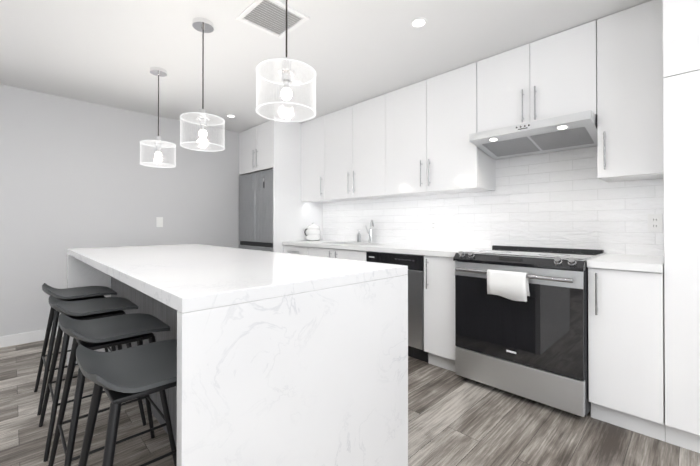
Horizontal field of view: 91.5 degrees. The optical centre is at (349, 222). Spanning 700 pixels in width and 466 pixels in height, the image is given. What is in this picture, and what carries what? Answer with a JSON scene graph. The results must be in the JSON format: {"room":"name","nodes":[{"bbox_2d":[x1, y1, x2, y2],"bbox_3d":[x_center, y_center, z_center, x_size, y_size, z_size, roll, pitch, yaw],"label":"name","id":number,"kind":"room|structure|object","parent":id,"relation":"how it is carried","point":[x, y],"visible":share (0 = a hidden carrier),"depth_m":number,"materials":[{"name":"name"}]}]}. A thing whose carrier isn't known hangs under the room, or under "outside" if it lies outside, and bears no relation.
{"room":"kitchen","nodes":[
{"label":"kitchen","id":0,"kind":"room"},
{"bbox_2d":[0,84,241,335],"bbox_3d":[-3.277,-0.065,3.054,6.200,2.380,0.120,0,0,-45],"label":"wall","id":1,"kind":"structure","parent":0,"point":[74,173],"depth_m":3.53,"materials":[{"name":"grey paint"}]},
{"bbox_2d":[0,327,63,347],"bbox_3d":[-3.493,1.073,2.739,5.420,0.100,0.014,0,0,-45],"label":"baseboard","id":2,"kind":"structure","parent":1,"relation":"attached to","point":[20,338],"depth_m":3.18,"materials":[{"name":"white wood"}]},
{"bbox_2d":[156,217,162,226],"bbox_3d":[-2.231,-0.010,4.000,0.070,0.116,0.008,0,0,-45],"label":"switch plate","id":3,"kind":"object","parent":1,"relation":"attached to","point":[159,221],"visible":1,"depth_m":4.00,"materials":[{"name":"white plastic"}]},
{"bbox_2d":[0,0,650,132],"bbox_3d":[-0.686,-1.310,0.448,6.440,0.080,7.480,0,0,-45],"label":"ceiling","id":4,"kind":"structure","parent":0,"point":[110,53],"depth_m":2.45,"materials":[{"name":"white paint"}]},
{"bbox_2d":[140,67,175,167],"bbox_3d":[-1.574,-0.864,2.804,0.261,0.784,0.261,0,0,-45],"label":"pendant light","id":5,"kind":"object","parent":4,"relation":"hanging from","point":[158,71],"visible":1,"depth_m":2.79,"materials":[{"name":"silver metal"}]},
{"bbox_2d":[180,17,224,151],"bbox_3d":[-0.926,-0.868,2.150,0.261,0.784,0.261,0,0,-45],"label":"pendant light","id":6,"kind":"object","parent":4,"relation":"hanging from","point":[201,24],"visible":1,"depth_m":2.14,"materials":[{"name":"silver metal"}]},
{"bbox_2d":[236,0,308,38],"bbox_3d":[-0.474,-1.255,2.094,0.320,0.010,0.320,0,0,-45],"label":"ceiling vent","id":7,"kind":"object","parent":4,"relation":"in","point":[268,16],"visible":0.94,"depth_m":2.09,"materials":[{"name":"white metal"}]},
{"bbox_2d":[256,0,315,121],"bbox_3d":[-0.278,-0.872,1.497,0.261,0.784,0.261,0,0,-45],"label":"pendant light","id":8,"kind":"object","parent":4,"relation":"hanging from","point":[285,71],"visible":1,"depth_m":1.48,"materials":[{"name":"silver metal"}]},
{"bbox_2d":[410,17,427,27],"bbox_3d":[0.431,-1.258,2.147,0.110,0.004,0.110,0,0,-45],"label":"recessed light","id":9,"kind":"object","parent":4,"relation":"in","point":[419,22],"visible":1,"depth_m":2.14,"materials":[{"name":"white"}]},
{"bbox_2d":[0,337,699,465],"bbox_3d":[-0.686,1.149,0.433,6.440,0.080,7.480,0,0,-45],"label":"floor","id":10,"kind":"structure","parent":0,"point":[454,419],"depth_m":1.84,"materials":[{"name":"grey wood"}]},
{"bbox_2d":[34,283,116,415],"bbox_3d":[-1.802,0.760,2.272,0.427,0.724,0.407,0,0,-45],"label":"stool","id":11,"kind":"object","parent":10,"relation":"on","point":[81,293],"visible":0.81,"depth_m":2.24,"materials":[{"name":"grey plastic"}]},
{"bbox_2d":[39,295,145,461],"bbox_3d":[-1.419,0.758,1.885,0.427,0.724,0.407,0,0,-45],"label":"stool","id":12,"kind":"object","parent":10,"relation":"on","point":[90,309],"visible":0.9,"depth_m":1.84,"materials":[{"name":"grey plastic"}]},
{"bbox_2d":[48,313,176,465],"bbox_3d":[-1.035,0.755,1.498,0.427,0.724,0.407,0,0,-45],"label":"stool","id":13,"kind":"object","parent":10,"relation":"on","point":[101,333],"visible":0.96,"depth_m":1.48,"materials":[{"name":"grey plastic"}]},
{"bbox_2d":[76,339,176,465],"bbox_3d":[-0.648,0.753,1.107,0.427,0.724,0.407,0,0,-45],"label":"stool","id":14,"kind":"object","parent":10,"relation":"on","point":[120,377],"visible":0.62,"depth_m":1.06,"materials":[{"name":"grey plastic"}]},
{"bbox_2d":[67,244,407,465],"bbox_3d":[-0.977,0.659,2.118,0.980,0.920,2.542,0,0,-45],"label":"kitchen island","id":15,"kind":"object","parent":10,"relation":"on","point":[285,359],"visible":0.94,"depth_m":1.20,"materials":[{"name":"stone"}]},
{"bbox_2d":[239,169,272,251],"bbox_3d":[-0.962,0.246,4.593,0.702,1.775,0.903,0,0,-45],"label":"fridge","id":16,"kind":"object","parent":10,"relation":"on","point":[256,211],"visible":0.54,"depth_m":4.33,"materials":[{"name":"grey metal"}]},
{"bbox_2d":[239,117,322,252],"bbox_3d":[-0.960,-0.054,4.588,0.742,2.376,0.958,0,0,-45],"label":"surround","id":17,"kind":"object","parent":10,"relation":"on","point":[275,146],"visible":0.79,"depth_m":4.18,"materials":[{"name":"white paint"}]},
{"bbox_2d":[283,245,350,256],"bbox_3d":[-0.413,0.697,4.121,0.617,0.868,0.468,0,0,-45],"label":"base cabinet","id":18,"kind":"object","parent":10,"relation":"on","point":[301,250],"depth_m":3.63,"materials":[{"name":"white wood"}]},
{"bbox_2d":[282,240,663,272],"bbox_3d":[0.593,0.235,3.095,0.637,0.040,3.344,0,0,-45],"label":"countertop","id":19,"kind":"structure","parent":18,"relation":"on","point":[646,263],"depth_m":2.68,"materials":[{"name":"white stone"}]},
{"bbox_2d":[304,223,320,240],"bbox_3d":[-0.472,0.109,4.243,0.235,0.224,0.194,0,0,-45],"label":"canister","id":20,"kind":"object","parent":19,"relation":"on","point":[313,232],"visible":1,"depth_m":4.18,"materials":[{"name":"white ceramic"}]},
{"bbox_2d":[357,232,360,241],"bbox_3d":[0.099,0.148,3.922,0.059,0.144,0.048,0,0,-45],"label":"soap dispenser","id":21,"kind":"object","parent":19,"relation":"on","point":[358,237],"visible":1,"depth_m":3.91,"materials":[{"name":"silver metal"}]},
{"bbox_2d":[365,220,374,242],"bbox_3d":[0.221,0.091,3.762,0.140,0.256,0.219,0,0,-45],"label":"faucet","id":22,"kind":"object","parent":19,"relation":"on","point":[370,231],"visible":1,"depth_m":3.80,"materials":[{"name":"silver metal"}]},
{"bbox_2d":[328,257,365,260],"bbox_3d":[0.062,0.778,3.642,0.617,0.700,0.876,0,0,-45],"label":"base cabinet","id":23,"kind":"object","parent":10,"relation":"on","point":[348,258],"depth_m":3.24,"materials":[{"name":"white wood"}]},
{"bbox_2d":[366,251,427,361],"bbox_3d":[0.579,0.692,3.111,0.630,0.866,0.598,0,0,-45],"label":"dishwasher","id":24,"kind":"object","parent":10,"relation":"on","point":[414,264],"visible":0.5,"depth_m":2.74,"materials":[{"name":"grey metal"}]},
{"bbox_2d":[424,255,455,371],"bbox_3d":[0.900,0.689,2.797,0.617,0.868,0.294,0,0,-45],"label":"base cabinet","id":25,"kind":"object","parent":10,"relation":"on","point":[439,272],"depth_m":2.59,"materials":[{"name":"white wood"}]},
{"bbox_2d":[453,245,605,416],"bbox_3d":[1.235,0.653,2.369,0.744,0.935,0.776,0,0,-45],"label":"range","id":26,"kind":"object","parent":10,"relation":"on","point":[534,347],"visible":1,"depth_m":2.09,"materials":[{"name":"grey"}]},
{"bbox_2d":[487,269,529,301],"bbox_3d":[0.977,0.385,2.118,0.056,0.172,0.243,0,0,-45],"label":"towel","id":27,"kind":"object","parent":26,"relation":"hanging from","point":[511,285],"visible":0.98,"depth_m":2.09,"materials":[{"name":"white fabric"}]},
{"bbox_2d":[588,267,664,441],"bbox_3d":[1.667,0.685,2.024,0.617,0.868,0.314,0,0,-45],"label":"base cabinet","id":28,"kind":"object","parent":10,"relation":"on","point":[626,382],"depth_m":1.80,"materials":[{"name":"white wood"}]},
{"bbox_2d":[662,0,699,452],"bbox_3d":[1.982,-0.071,1.687,0.650,2.376,0.612,0,0,-45],"label":"tall cabinet","id":29,"kind":"object","parent":10,"relation":"on","point":[681,103],"visible":1,"depth_m":1.65,"materials":[{"name":"white wood"}]},
{"bbox_2d":[323,146,663,255],"bbox_3d":[0.821,-0.226,3.322,0.002,0.895,3.348,0,0,-45],"label":"tile backsplash","id":30,"kind":"structure","parent":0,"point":[565,199],"depth_m":2.70,"materials":[{"name":"white tile"}]},
{"bbox_2d":[430,220,436,231],"bbox_3d":[0.813,0.026,3.321,0.008,0.116,0.070,0,0,-45],"label":"electrical outlet","id":31,"kind":"object","parent":30,"relation":"attached to","point":[433,225],"visible":1,"depth_m":3.32,"materials":[{"name":"white plastic"}]},
{"bbox_2d":[648,214,662,231],"bbox_3d":[1.947,0.000,2.178,0.008,0.116,0.070,0,0,-45],"label":"electrical outlet","id":32,"kind":"object","parent":30,"relation":"attached to","point":[655,223],"visible":1,"depth_m":2.18,"materials":[{"name":"white plastic"}]},
{"bbox_3d":[1.558,-0.068,2.666,0.120,2.380,7.480,0,0,-45],"label":"upper cabinet","id":33,"kind":"object","parent":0,"visible":0},
{"bbox_2d":[301,115,344,202],"bbox_3d":[-0.325,-0.756,4.226,0.357,0.976,0.454,0,0,-45],"label":"upper cabinet","id":34,"kind":"object","parent":33,"relation":"attached to","point":[312,131],"depth_m":4.10,"materials":[{"name":"white"}]},
{"bbox_2d":[325,94,408,200],"bbox_3d":[0.154,-0.759,3.743,0.357,0.976,0.907,0,0,-45],"label":"upper cabinet","id":35,"kind":"object","parent":33,"relation":"attached to","point":[354,134],"depth_m":3.58,"materials":[{"name":"white"}]},
{"bbox_2d":[385,62,495,196],"bbox_3d":[0.792,-0.763,3.099,0.357,0.976,0.906,0,0,-45],"label":"upper cabinet","id":36,"kind":"object","parent":33,"relation":"attached to","point":[413,139],"depth_m":2.91,"materials":[{"name":"white"}]},
{"bbox_2d":[477,20,600,131],"bbox_3d":[1.381,-0.961,2.506,0.357,0.587,0.763,0,0,-45],"label":"upper cabinet","id":37,"kind":"object","parent":33,"relation":"attached to","point":[555,75],"depth_m":2.33,"materials":[{"name":"white"}]},
{"bbox_2d":[469,110,596,159],"bbox_3d":[1.329,-0.601,2.452,0.492,0.125,0.754,0,0,-45],"label":"range hood","id":38,"kind":"object","parent":37,"relation":"attached to","point":[578,130],"visible":1,"depth_m":2.36,"materials":[{"name":"silver metal"}]},
{"bbox_2d":[597,0,662,181],"bbox_3d":[1.760,-0.769,2.123,0.357,0.976,0.310,0,0,-45],"label":"upper cabinet","id":39,"kind":"object","parent":33,"relation":"attached to","point":[629,41],"depth_m":1.99,"materials":[{"name":"white"}]}
]}

